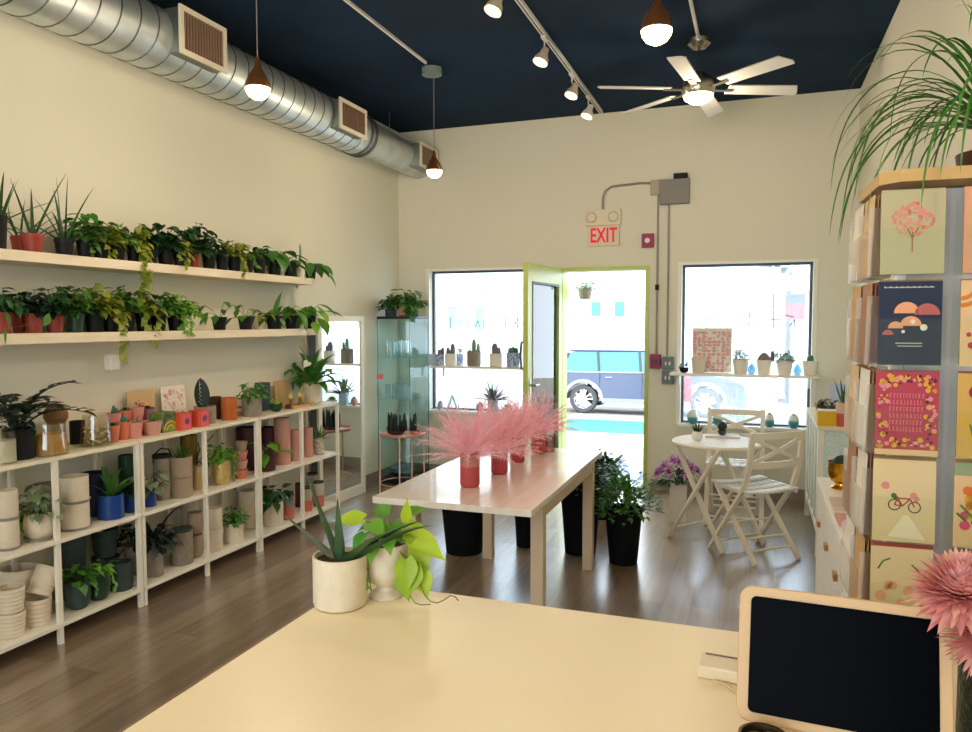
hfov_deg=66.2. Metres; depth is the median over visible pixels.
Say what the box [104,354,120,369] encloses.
wall socket
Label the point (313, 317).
pot
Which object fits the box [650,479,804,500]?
baseboard
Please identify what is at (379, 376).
price sign
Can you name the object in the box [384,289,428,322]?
pothos
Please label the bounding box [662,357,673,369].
switch box
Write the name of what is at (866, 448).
envelope
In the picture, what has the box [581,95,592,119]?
head
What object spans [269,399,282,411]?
moss
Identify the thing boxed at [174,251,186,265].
pot
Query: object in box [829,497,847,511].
booklet
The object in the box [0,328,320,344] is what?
wall shelf
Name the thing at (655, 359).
station
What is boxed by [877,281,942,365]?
greeting card
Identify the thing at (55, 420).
jar
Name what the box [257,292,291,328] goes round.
aloe
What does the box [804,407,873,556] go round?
base cabinet
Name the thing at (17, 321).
potted peperomia
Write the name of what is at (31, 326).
pot
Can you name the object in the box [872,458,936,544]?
greeting card
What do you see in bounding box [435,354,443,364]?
pot
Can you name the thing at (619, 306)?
shutter
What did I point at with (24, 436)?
plant
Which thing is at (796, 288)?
house
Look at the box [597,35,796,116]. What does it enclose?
ceiling fan
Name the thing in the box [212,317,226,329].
pot
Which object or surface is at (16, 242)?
aloe
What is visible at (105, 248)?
pothos
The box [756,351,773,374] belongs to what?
potted succulent
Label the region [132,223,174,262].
pothos
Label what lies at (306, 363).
flower
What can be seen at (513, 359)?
potted cactus
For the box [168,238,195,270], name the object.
pothos
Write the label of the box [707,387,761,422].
potted palm
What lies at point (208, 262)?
pothos
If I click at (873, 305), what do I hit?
envelope
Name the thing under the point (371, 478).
baseboard
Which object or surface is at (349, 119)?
vent
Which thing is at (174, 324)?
ivy
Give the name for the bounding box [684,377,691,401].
banner
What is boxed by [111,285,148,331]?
pothos
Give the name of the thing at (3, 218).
pot
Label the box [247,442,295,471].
philodendron
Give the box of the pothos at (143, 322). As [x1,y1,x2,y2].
[127,290,169,348]
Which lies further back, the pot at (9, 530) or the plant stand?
the plant stand
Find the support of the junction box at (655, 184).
attached to the wall at (759, 170)
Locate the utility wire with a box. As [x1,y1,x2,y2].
[691,273,809,277]
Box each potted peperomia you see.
[0,287,37,333]
[4,292,37,332]
[9,288,59,332]
[18,485,70,541]
[30,286,84,332]
[147,224,189,264]
[248,246,274,273]
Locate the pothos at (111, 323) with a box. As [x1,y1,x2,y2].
[96,295,134,362]
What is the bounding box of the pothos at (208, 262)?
[191,232,228,268]
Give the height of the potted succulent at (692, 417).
0.126 m
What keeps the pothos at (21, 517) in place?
on the shelving unit at (62, 615)
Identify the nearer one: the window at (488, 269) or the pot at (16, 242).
the pot at (16, 242)
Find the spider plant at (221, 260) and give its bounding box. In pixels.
[214,237,233,269]
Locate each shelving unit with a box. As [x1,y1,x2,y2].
[0,439,143,653]
[98,416,260,605]
[223,401,340,550]
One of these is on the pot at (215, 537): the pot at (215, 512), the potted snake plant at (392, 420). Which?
the pot at (215, 512)
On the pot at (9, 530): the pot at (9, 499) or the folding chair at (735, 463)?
the pot at (9, 499)
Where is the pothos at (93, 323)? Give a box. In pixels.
[70,284,123,331]
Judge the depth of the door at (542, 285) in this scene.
6.63 m
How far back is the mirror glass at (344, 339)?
6.44 m
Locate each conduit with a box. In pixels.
[602,182,650,208]
[655,195,658,353]
[666,205,669,355]
[688,0,699,37]
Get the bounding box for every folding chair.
[703,408,764,529]
[707,429,805,565]
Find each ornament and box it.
[289,393,293,405]
[297,392,302,404]
[437,401,442,409]
[476,402,483,410]
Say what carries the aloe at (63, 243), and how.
on the wall shelf at (7, 256)
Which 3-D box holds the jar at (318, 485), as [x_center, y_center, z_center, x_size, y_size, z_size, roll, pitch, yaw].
[-1.314,1.001,5.850,0.082,0.196,0.082,1,4,20]
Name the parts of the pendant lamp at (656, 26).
bulb, lamp shade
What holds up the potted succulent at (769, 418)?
on the window at (813, 287)
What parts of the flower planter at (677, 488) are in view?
pot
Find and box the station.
[650,354,660,368]
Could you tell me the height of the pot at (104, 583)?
0.140 m
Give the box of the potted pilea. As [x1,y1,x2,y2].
[236,383,274,416]
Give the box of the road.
[436,397,805,424]
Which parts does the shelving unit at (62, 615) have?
post, post, shelf, shelf, post, post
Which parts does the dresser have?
handle, door, handle, door, handle, door, door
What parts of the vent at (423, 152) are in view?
frame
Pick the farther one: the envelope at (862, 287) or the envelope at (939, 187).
the envelope at (862, 287)
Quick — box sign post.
[769,266,773,412]
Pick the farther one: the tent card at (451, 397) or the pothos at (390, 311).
the tent card at (451, 397)
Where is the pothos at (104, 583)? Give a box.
[85,560,119,600]
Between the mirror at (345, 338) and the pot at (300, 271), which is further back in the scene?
the mirror at (345, 338)
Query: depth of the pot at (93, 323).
3.88 m
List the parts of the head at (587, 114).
bulb, lamp shade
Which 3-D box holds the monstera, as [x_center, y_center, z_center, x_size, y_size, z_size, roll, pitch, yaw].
[-1.509,0.992,5.336,0.328,0.275,0.357,3,4,39]
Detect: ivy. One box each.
[117,524,157,575]
[142,291,180,330]
[154,294,203,335]
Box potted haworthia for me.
[313,427,334,454]
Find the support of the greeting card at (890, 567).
in the rack
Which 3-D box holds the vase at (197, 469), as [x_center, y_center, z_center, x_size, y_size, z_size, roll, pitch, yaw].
[-1.786,0.621,4.609,0.068,0.290,0.068,-2,4,-25]
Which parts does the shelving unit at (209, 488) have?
post, post, post, shelf, shelf, post, post, post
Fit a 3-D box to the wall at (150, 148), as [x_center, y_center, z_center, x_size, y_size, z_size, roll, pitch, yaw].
[-2.629,-0.359,3.112,0.200,3.452,10.100,1,4,20]
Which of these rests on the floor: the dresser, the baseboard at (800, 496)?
the dresser
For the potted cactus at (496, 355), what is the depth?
7.11 m
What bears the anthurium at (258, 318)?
on the wall shelf at (44, 337)
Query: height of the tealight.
0.029 m
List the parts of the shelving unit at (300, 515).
post, post, post, shelf, shelf, post, post, post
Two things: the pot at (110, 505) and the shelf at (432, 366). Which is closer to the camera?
the pot at (110, 505)
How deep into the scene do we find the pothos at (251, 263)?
5.06 m
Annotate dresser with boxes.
[815,477,971,597]
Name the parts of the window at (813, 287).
sill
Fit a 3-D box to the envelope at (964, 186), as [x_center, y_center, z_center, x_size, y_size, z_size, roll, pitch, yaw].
[1.069,-0.287,1.560,0.121,0.184,0.006,1,3,19]
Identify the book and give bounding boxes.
[704,433,739,438]
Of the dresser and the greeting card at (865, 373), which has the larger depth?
the dresser
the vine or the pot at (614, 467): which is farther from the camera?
the pot at (614, 467)
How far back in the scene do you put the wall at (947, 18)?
4.02 m
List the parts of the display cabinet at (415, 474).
panel, panel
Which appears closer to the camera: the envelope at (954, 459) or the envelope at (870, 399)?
the envelope at (954, 459)
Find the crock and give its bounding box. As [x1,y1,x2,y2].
[169,526,193,565]
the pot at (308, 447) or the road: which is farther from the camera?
the road
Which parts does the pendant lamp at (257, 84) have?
cord, lamp shade, bulb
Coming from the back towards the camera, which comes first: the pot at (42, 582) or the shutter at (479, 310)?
the shutter at (479, 310)
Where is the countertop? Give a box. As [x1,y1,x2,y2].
[123,583,957,731]
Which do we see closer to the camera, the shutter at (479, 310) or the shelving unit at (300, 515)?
the shelving unit at (300, 515)
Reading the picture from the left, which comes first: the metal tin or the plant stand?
the plant stand
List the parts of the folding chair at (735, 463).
leg, rail, rail, leg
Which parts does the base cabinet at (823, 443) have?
corner post, rail, corner post, glass panel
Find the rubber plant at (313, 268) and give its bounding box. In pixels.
[290,260,335,288]
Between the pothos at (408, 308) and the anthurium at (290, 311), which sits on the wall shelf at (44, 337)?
the anthurium at (290, 311)
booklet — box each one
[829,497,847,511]
[835,512,846,526]
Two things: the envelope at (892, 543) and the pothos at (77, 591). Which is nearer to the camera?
the envelope at (892, 543)
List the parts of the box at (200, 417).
panel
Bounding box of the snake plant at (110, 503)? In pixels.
[91,467,133,520]
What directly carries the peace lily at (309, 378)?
on the shelving unit at (300, 515)
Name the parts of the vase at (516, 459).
pot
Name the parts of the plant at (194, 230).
pot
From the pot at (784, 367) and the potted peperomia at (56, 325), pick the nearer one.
the potted peperomia at (56, 325)
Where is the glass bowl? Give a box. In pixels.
[389,464,417,476]
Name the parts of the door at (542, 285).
pull handle, lock handle, pane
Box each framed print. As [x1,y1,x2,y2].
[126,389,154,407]
[160,385,186,411]
[830,383,849,405]
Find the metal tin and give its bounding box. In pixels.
[738,722,784,731]
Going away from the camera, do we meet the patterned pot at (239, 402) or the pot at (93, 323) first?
the pot at (93, 323)
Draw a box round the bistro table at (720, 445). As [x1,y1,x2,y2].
[667,434,766,553]
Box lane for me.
[567,418,643,434]
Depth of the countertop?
1.25 m
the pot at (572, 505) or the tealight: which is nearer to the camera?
the pot at (572, 505)
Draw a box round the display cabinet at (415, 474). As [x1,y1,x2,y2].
[377,316,428,483]
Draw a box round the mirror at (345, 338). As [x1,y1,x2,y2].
[309,316,365,501]
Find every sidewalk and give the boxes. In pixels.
[567,433,643,457]
[595,456,642,482]
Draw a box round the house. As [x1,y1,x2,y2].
[747,265,809,405]
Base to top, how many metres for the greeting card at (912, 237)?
0.180 m
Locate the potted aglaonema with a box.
[129,470,171,506]
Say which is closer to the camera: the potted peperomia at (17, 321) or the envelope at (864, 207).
the envelope at (864, 207)
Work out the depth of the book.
5.34 m
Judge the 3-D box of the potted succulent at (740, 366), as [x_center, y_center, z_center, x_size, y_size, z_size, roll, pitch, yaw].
[2.181,-0.050,6.387,0.152,0.234,0.161,-2,4,-28]
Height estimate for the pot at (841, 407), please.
0.155 m
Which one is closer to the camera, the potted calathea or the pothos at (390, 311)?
the potted calathea
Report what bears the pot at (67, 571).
on the shelving unit at (62, 615)
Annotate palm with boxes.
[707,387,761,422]
[829,0,971,242]
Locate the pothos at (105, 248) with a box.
[80,222,126,259]
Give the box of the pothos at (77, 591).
[62,563,104,609]
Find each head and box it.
[484,0,502,17]
[533,35,548,67]
[564,72,577,99]
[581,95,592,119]
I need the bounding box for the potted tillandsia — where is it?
[469,375,514,412]
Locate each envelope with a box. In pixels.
[850,514,857,587]
[852,438,860,511]
[855,207,864,281]
[855,365,862,436]
[857,287,862,358]
[859,528,868,599]
[862,448,871,532]
[863,528,871,599]
[865,195,878,278]
[865,368,873,449]
[865,446,874,532]
[867,367,876,449]
[868,195,880,278]
[868,284,876,362]
[870,366,878,448]
[870,448,877,531]
[871,233,880,278]
[872,541,932,547]
[872,543,932,549]
[873,282,878,362]
[874,455,935,459]
[874,457,935,460]
[877,369,938,371]
[877,371,939,372]
[879,279,942,281]
[882,187,945,274]
[951,547,971,550]
[952,459,971,532]
[952,461,971,541]
[955,371,971,451]
[958,279,971,364]
[962,186,971,273]
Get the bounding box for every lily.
[117,506,185,577]
[283,347,352,403]
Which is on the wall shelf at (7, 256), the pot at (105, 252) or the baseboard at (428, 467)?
the pot at (105, 252)
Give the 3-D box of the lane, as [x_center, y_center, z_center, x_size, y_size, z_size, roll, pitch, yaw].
[4.586,1.214,12.793,32.000,0.300,2.800,1,4,20]
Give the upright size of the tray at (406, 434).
0.027 m
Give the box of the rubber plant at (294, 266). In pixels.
[266,253,311,276]
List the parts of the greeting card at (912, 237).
tree crown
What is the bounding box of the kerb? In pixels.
[567,431,643,436]
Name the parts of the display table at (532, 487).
leg, leg, leg, leg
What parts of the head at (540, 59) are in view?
lamp shade, bulb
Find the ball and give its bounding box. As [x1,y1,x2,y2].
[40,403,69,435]
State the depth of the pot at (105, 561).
4.06 m
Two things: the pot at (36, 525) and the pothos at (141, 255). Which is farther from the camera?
the pothos at (141, 255)
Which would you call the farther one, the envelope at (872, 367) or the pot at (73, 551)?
the pot at (73, 551)
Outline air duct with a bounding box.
[0,0,426,178]
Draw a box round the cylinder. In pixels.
[181,500,197,525]
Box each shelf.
[0,248,313,285]
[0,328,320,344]
[430,365,522,376]
[669,371,818,388]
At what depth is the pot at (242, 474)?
4.92 m
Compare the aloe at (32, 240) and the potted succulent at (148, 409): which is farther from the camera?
the potted succulent at (148, 409)
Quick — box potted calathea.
[194,378,216,423]
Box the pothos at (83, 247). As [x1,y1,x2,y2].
[57,213,111,256]
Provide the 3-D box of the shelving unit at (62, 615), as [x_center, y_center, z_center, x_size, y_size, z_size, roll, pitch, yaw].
[-2.188,0.883,3.616,0.322,0.912,1.019,1,4,20]
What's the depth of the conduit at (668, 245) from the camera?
6.69 m
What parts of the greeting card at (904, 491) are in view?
bicycle frame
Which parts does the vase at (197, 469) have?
pot, handle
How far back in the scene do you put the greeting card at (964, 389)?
1.58 m
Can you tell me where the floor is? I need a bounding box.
[0,481,815,731]
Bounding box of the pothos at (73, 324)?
[50,286,103,331]
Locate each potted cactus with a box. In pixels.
[296,244,304,277]
[435,347,443,364]
[445,344,456,365]
[467,339,480,365]
[490,343,501,366]
[507,347,519,366]
[717,421,726,434]
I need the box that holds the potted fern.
[122,483,146,512]
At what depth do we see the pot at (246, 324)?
5.05 m
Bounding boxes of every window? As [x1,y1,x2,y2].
[426,267,522,415]
[676,258,818,430]
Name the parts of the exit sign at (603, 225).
plate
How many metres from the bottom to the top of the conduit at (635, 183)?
0.228 m
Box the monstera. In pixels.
[262,483,294,526]
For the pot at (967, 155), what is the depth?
1.69 m
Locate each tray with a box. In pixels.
[282,403,311,408]
[379,429,425,437]
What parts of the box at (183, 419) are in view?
panel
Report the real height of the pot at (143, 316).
0.102 m
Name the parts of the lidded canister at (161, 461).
lid, handle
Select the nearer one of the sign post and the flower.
the flower
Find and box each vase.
[118,453,133,493]
[192,443,202,489]
[406,393,535,487]
[447,401,546,474]
[479,395,560,462]
[501,388,582,453]
[827,455,847,490]
[900,546,971,731]
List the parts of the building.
pane, pane, pane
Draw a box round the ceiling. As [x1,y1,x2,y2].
[149,0,899,132]
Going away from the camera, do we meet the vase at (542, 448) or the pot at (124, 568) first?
the pot at (124, 568)
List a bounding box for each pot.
[0,215,7,248]
[0,312,12,333]
[0,487,20,521]
[0,518,21,551]
[0,562,36,597]
[0,583,24,614]
[0,607,25,639]
[9,235,23,250]
[12,314,25,332]
[20,233,44,251]
[23,313,43,332]
[23,509,52,539]
[24,594,51,627]
[26,564,62,597]
[32,481,51,509]
[44,314,64,332]
[53,238,73,254]
[59,473,90,504]
[60,500,91,531]
[61,536,85,567]
[62,564,86,600]
[64,577,90,609]
[66,313,85,331]
[75,240,92,256]
[81,470,105,516]
[85,312,104,331]
[91,526,118,558]
[91,553,119,569]
[91,570,110,600]
[93,242,109,258]
[96,491,124,520]
[104,314,117,331]
[106,412,121,424]
[108,558,132,591]
[110,243,125,259]
[119,313,135,331]
[124,493,134,512]
[124,543,136,575]
[126,245,139,261]
[129,421,142,438]
[135,313,151,330]
[145,489,156,506]
[146,545,163,577]
[147,246,157,262]
[151,314,166,330]
[153,458,170,500]
[158,248,174,264]
[167,314,186,330]
[170,454,192,477]
[170,475,192,498]
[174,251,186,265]
[180,434,197,465]
[187,510,203,535]
[193,533,203,557]
[194,405,216,423]
[201,253,215,268]
[208,396,221,418]
[209,505,222,530]
[209,528,222,551]
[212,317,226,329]
[212,459,230,484]
[228,256,240,270]
[233,468,247,478]
[234,450,247,459]
[234,459,247,469]
[235,441,247,450]
[236,425,254,470]
[237,316,252,329]
[237,397,241,415]
[237,488,254,510]
[238,510,255,528]
[242,259,253,272]
[242,397,261,416]
[254,259,265,273]
[254,317,264,328]
[261,426,273,446]
[262,447,275,471]
[263,498,283,526]
[265,316,282,328]
[269,403,282,411]
[274,417,290,441]
[274,440,290,464]
[285,316,297,328]
[290,429,299,445]
[291,445,299,461]
[296,265,304,277]
[303,382,320,403]
[304,315,315,327]
[304,427,312,442]
[304,442,312,456]
[312,546,367,612]
[313,437,323,454]
[362,536,407,601]
[385,309,396,315]
[397,307,409,315]
[426,354,435,364]
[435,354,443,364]
[442,509,482,555]
[445,353,456,365]
[457,354,462,364]
[467,351,480,365]
[488,398,497,412]
[490,353,501,366]
[561,481,601,555]
[578,288,592,298]
[596,466,615,519]
[605,503,642,565]
[679,367,688,372]
[691,357,705,372]
[692,431,702,440]
[718,430,725,434]
[732,359,748,373]
[756,360,771,374]
[776,360,792,374]
[836,402,848,426]
[955,150,971,165]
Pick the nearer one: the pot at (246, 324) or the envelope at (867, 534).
the envelope at (867, 534)
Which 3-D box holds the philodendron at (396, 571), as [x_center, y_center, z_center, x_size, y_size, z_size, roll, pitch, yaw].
[-0.203,0.393,1.620,0.190,0.222,0.236,-3,4,-37]
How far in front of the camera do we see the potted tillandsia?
7.30 m
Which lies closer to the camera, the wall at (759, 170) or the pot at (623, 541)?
the pot at (623, 541)
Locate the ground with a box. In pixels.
[436,382,806,409]
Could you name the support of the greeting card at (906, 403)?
in the rack
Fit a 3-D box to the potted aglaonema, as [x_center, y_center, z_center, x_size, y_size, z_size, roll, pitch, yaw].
[-1.895,0.688,4.205,0.229,0.204,0.219,1,4,20]
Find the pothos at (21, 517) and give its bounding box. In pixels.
[19,507,23,532]
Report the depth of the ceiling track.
5.16 m
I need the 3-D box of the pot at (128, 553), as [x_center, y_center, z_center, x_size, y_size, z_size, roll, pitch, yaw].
[-2.029,1.108,4.285,0.097,0.171,0.097,1,4,20]
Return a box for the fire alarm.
[642,233,653,247]
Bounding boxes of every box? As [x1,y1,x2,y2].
[150,411,175,432]
[176,412,191,430]
[188,409,208,426]
[254,382,270,410]
[651,180,659,195]
[660,172,689,204]
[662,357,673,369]
[662,371,673,383]
[816,409,836,425]
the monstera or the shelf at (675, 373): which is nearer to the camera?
the monstera
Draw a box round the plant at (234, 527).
[223,506,250,543]
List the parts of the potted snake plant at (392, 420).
pot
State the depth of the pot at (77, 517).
3.70 m
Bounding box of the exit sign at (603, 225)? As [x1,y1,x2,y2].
[585,208,621,246]
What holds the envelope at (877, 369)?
in the rack
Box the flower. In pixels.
[303,360,310,367]
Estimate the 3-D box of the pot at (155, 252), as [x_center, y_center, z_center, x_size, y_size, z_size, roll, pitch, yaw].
[-1.923,-0.633,4.274,0.081,0.098,0.081,1,4,20]
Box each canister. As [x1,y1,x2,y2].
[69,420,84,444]
[152,448,172,500]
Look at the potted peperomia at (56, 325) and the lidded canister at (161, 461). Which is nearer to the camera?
the potted peperomia at (56, 325)
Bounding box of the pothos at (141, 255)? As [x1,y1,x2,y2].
[117,225,154,291]
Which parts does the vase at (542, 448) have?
pot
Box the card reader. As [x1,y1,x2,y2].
[698,652,737,683]
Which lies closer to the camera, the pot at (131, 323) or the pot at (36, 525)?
the pot at (36, 525)
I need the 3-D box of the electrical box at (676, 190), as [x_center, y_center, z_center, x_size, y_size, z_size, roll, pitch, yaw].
[1.672,-1.569,6.601,0.253,0.260,0.090,1,4,20]
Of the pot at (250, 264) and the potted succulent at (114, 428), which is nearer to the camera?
the potted succulent at (114, 428)
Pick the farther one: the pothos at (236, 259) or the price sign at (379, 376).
the price sign at (379, 376)
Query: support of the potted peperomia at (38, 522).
on the shelving unit at (62, 615)
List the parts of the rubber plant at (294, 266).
pot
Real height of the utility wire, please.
0.272 m
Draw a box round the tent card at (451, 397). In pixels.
[447,395,458,410]
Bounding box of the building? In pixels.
[436,266,779,402]
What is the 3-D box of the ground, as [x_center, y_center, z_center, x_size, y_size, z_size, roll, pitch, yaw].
[13.838,1.181,38.469,32.000,2.233,38.500,1,4,20]
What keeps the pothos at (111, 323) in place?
on the wall shelf at (44, 337)
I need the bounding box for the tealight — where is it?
[285,404,290,408]
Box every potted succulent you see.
[105,422,119,442]
[106,405,121,424]
[115,414,130,439]
[118,407,131,420]
[127,400,143,420]
[127,415,142,438]
[143,405,154,419]
[143,413,161,435]
[455,348,465,364]
[678,362,689,372]
[687,410,697,423]
[712,414,722,424]
[732,347,749,373]
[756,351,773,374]
[765,413,774,426]
[773,350,796,374]
[788,414,798,428]
[802,355,817,375]
[815,399,830,409]
[815,399,837,409]
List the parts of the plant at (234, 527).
pot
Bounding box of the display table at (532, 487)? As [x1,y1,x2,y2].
[373,445,601,605]
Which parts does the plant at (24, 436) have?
pot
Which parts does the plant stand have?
leg, leg, leg, leg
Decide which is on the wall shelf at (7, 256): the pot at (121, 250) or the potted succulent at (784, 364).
the pot at (121, 250)
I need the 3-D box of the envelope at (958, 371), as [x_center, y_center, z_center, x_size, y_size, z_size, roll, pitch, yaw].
[1.069,0.103,1.583,0.121,0.184,0.006,1,3,19]
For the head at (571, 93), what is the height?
0.207 m
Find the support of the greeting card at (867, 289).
in the rack
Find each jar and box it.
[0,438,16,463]
[35,432,67,455]
[83,424,109,444]
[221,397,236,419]
[282,491,293,519]
[295,482,300,506]
[304,486,311,511]
[307,472,317,501]
[313,480,323,506]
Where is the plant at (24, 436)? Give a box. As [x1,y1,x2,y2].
[0,380,96,460]
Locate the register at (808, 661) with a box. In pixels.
[736,585,953,731]
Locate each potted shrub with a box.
[515,516,530,547]
[561,463,616,555]
[594,464,666,565]
[595,448,630,519]
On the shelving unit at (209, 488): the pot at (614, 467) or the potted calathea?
the potted calathea
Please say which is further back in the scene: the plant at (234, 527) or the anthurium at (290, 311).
the anthurium at (290, 311)
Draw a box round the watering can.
[180,434,213,465]
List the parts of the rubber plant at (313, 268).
pot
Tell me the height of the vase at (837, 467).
0.150 m
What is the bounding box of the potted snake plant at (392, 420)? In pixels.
[387,412,406,434]
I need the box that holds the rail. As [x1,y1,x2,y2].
[343,0,441,77]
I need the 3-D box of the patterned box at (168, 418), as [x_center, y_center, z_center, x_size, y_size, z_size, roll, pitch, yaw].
[-1.877,0.324,4.339,0.091,0.115,0.121,1,4,20]
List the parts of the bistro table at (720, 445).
leg, leg, leg, leg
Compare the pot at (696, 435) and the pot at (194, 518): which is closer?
the pot at (194, 518)
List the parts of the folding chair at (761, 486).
leg, seat frame, rail, rail, leg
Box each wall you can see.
[0,10,400,598]
[398,88,860,489]
[853,0,971,459]
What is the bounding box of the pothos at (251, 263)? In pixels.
[242,253,261,272]
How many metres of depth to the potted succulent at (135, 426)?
4.07 m
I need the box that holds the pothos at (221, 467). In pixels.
[198,442,241,491]
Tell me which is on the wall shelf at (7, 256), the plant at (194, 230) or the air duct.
the plant at (194, 230)
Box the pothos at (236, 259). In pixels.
[216,240,257,277]
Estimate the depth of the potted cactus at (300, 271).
5.67 m
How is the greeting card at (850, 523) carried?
in the rack
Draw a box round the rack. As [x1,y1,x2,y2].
[859,165,971,638]
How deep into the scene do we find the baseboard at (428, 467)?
7.62 m
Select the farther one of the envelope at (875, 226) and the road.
the road
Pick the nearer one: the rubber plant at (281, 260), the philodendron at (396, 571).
the philodendron at (396, 571)
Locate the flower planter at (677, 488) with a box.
[652,454,703,523]
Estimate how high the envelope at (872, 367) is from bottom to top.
0.184 m
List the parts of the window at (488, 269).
sill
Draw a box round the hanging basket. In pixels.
[572,272,598,298]
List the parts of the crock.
lid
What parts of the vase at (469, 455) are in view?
pot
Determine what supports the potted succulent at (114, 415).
on the display riser
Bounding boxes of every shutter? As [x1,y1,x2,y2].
[448,306,455,329]
[475,306,483,329]
[591,302,600,315]
[615,302,623,315]
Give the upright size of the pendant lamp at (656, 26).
0.826 m
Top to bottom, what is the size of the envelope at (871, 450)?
0.184 m
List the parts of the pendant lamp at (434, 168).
lamp shade, bulb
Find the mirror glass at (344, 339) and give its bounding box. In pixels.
[321,322,361,497]
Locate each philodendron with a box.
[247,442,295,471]
[284,304,343,335]
[333,497,458,604]
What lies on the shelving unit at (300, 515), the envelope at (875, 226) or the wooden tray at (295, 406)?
the wooden tray at (295, 406)
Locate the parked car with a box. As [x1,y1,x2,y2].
[567,347,746,417]
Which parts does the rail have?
rail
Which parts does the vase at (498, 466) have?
pot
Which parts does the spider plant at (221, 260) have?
pot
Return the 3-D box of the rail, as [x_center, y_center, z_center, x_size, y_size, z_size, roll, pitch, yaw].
[-1.116,-2.094,3.646,0.150,0.055,4.325,1,4,20]
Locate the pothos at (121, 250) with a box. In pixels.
[97,223,137,259]
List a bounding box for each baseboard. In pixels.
[366,462,400,485]
[401,462,441,471]
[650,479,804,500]
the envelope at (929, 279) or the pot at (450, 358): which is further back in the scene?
the pot at (450, 358)
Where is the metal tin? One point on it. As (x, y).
(752, 726)
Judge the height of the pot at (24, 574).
0.251 m
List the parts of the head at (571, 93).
lamp shade, bulb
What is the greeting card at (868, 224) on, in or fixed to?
in the rack
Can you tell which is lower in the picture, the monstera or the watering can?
the monstera
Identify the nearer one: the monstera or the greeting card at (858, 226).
the greeting card at (858, 226)
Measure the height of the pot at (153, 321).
0.099 m
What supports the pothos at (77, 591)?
on the shelving unit at (62, 615)
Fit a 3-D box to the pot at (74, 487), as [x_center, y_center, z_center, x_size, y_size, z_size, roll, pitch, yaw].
[-2.075,0.617,3.746,0.158,0.133,0.158,1,4,20]
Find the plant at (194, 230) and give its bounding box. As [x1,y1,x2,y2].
[178,222,216,267]
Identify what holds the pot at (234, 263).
on the wall shelf at (7, 256)
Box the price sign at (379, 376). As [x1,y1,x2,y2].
[377,374,382,378]
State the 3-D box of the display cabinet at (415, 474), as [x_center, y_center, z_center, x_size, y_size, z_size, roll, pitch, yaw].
[-0.803,0.317,7.280,0.345,1.600,0.430,1,4,20]
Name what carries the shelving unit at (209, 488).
on the floor
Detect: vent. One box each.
[163,3,227,73]
[330,96,366,139]
[409,141,437,173]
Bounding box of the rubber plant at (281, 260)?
[254,248,296,274]
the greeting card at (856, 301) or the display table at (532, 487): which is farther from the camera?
the display table at (532, 487)
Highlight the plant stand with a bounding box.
[379,429,425,493]
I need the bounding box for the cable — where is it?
[713,679,735,692]
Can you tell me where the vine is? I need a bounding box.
[0,300,50,343]
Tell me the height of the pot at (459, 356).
0.109 m
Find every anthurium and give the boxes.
[198,302,237,329]
[226,305,262,329]
[249,311,275,328]
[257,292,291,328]
[268,306,317,331]
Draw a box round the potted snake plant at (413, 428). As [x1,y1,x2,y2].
[409,412,419,434]
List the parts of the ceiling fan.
blade, blade, blade, motor, blade, blade, blade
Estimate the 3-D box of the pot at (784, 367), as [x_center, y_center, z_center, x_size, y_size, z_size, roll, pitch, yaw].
[2.513,0.013,6.271,0.135,0.122,0.135,1,4,20]
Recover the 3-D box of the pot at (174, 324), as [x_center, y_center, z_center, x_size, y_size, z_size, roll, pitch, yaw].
[-1.859,-0.264,4.475,0.114,0.102,0.114,1,4,20]
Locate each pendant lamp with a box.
[245,0,270,99]
[426,75,441,177]
[641,0,672,45]
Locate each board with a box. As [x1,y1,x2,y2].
[274,379,290,404]
[692,328,731,372]
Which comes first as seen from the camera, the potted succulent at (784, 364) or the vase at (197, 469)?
the vase at (197, 469)
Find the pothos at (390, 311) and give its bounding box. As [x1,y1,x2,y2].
[376,295,399,315]
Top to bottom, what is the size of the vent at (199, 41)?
0.260 m
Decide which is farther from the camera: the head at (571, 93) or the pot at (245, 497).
the head at (571, 93)
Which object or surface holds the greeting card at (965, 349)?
in the rack
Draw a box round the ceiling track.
[515,0,602,113]
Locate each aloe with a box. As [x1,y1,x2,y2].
[0,173,58,248]
[2,201,65,250]
[7,174,95,251]
[16,178,110,254]
[284,471,432,612]
[691,421,704,440]
[834,379,849,426]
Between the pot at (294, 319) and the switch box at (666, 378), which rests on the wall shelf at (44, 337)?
the pot at (294, 319)
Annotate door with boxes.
[519,262,562,447]
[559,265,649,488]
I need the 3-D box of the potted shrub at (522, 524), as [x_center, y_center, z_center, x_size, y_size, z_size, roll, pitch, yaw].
[0.275,1.003,5.144,0.281,0.482,0.323,1,4,20]
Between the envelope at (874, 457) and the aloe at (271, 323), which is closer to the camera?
the envelope at (874, 457)
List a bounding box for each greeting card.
[843,510,854,592]
[845,437,856,515]
[847,364,858,438]
[849,286,861,359]
[851,205,863,281]
[851,525,864,598]
[854,446,867,531]
[856,367,869,448]
[858,283,872,362]
[860,195,875,278]
[870,545,933,606]
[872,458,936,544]
[874,372,939,456]
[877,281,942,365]
[880,188,945,274]
[952,462,971,547]
[956,373,971,458]
[959,280,971,365]
[962,186,971,272]
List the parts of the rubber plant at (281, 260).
pot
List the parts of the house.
pane, gable trim, door panel, door panel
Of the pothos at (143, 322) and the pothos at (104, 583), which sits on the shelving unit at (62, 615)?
the pothos at (104, 583)
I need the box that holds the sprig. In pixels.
[171,444,194,457]
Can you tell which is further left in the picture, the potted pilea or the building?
the potted pilea
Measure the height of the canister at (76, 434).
0.121 m
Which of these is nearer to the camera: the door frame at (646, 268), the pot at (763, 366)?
the pot at (763, 366)

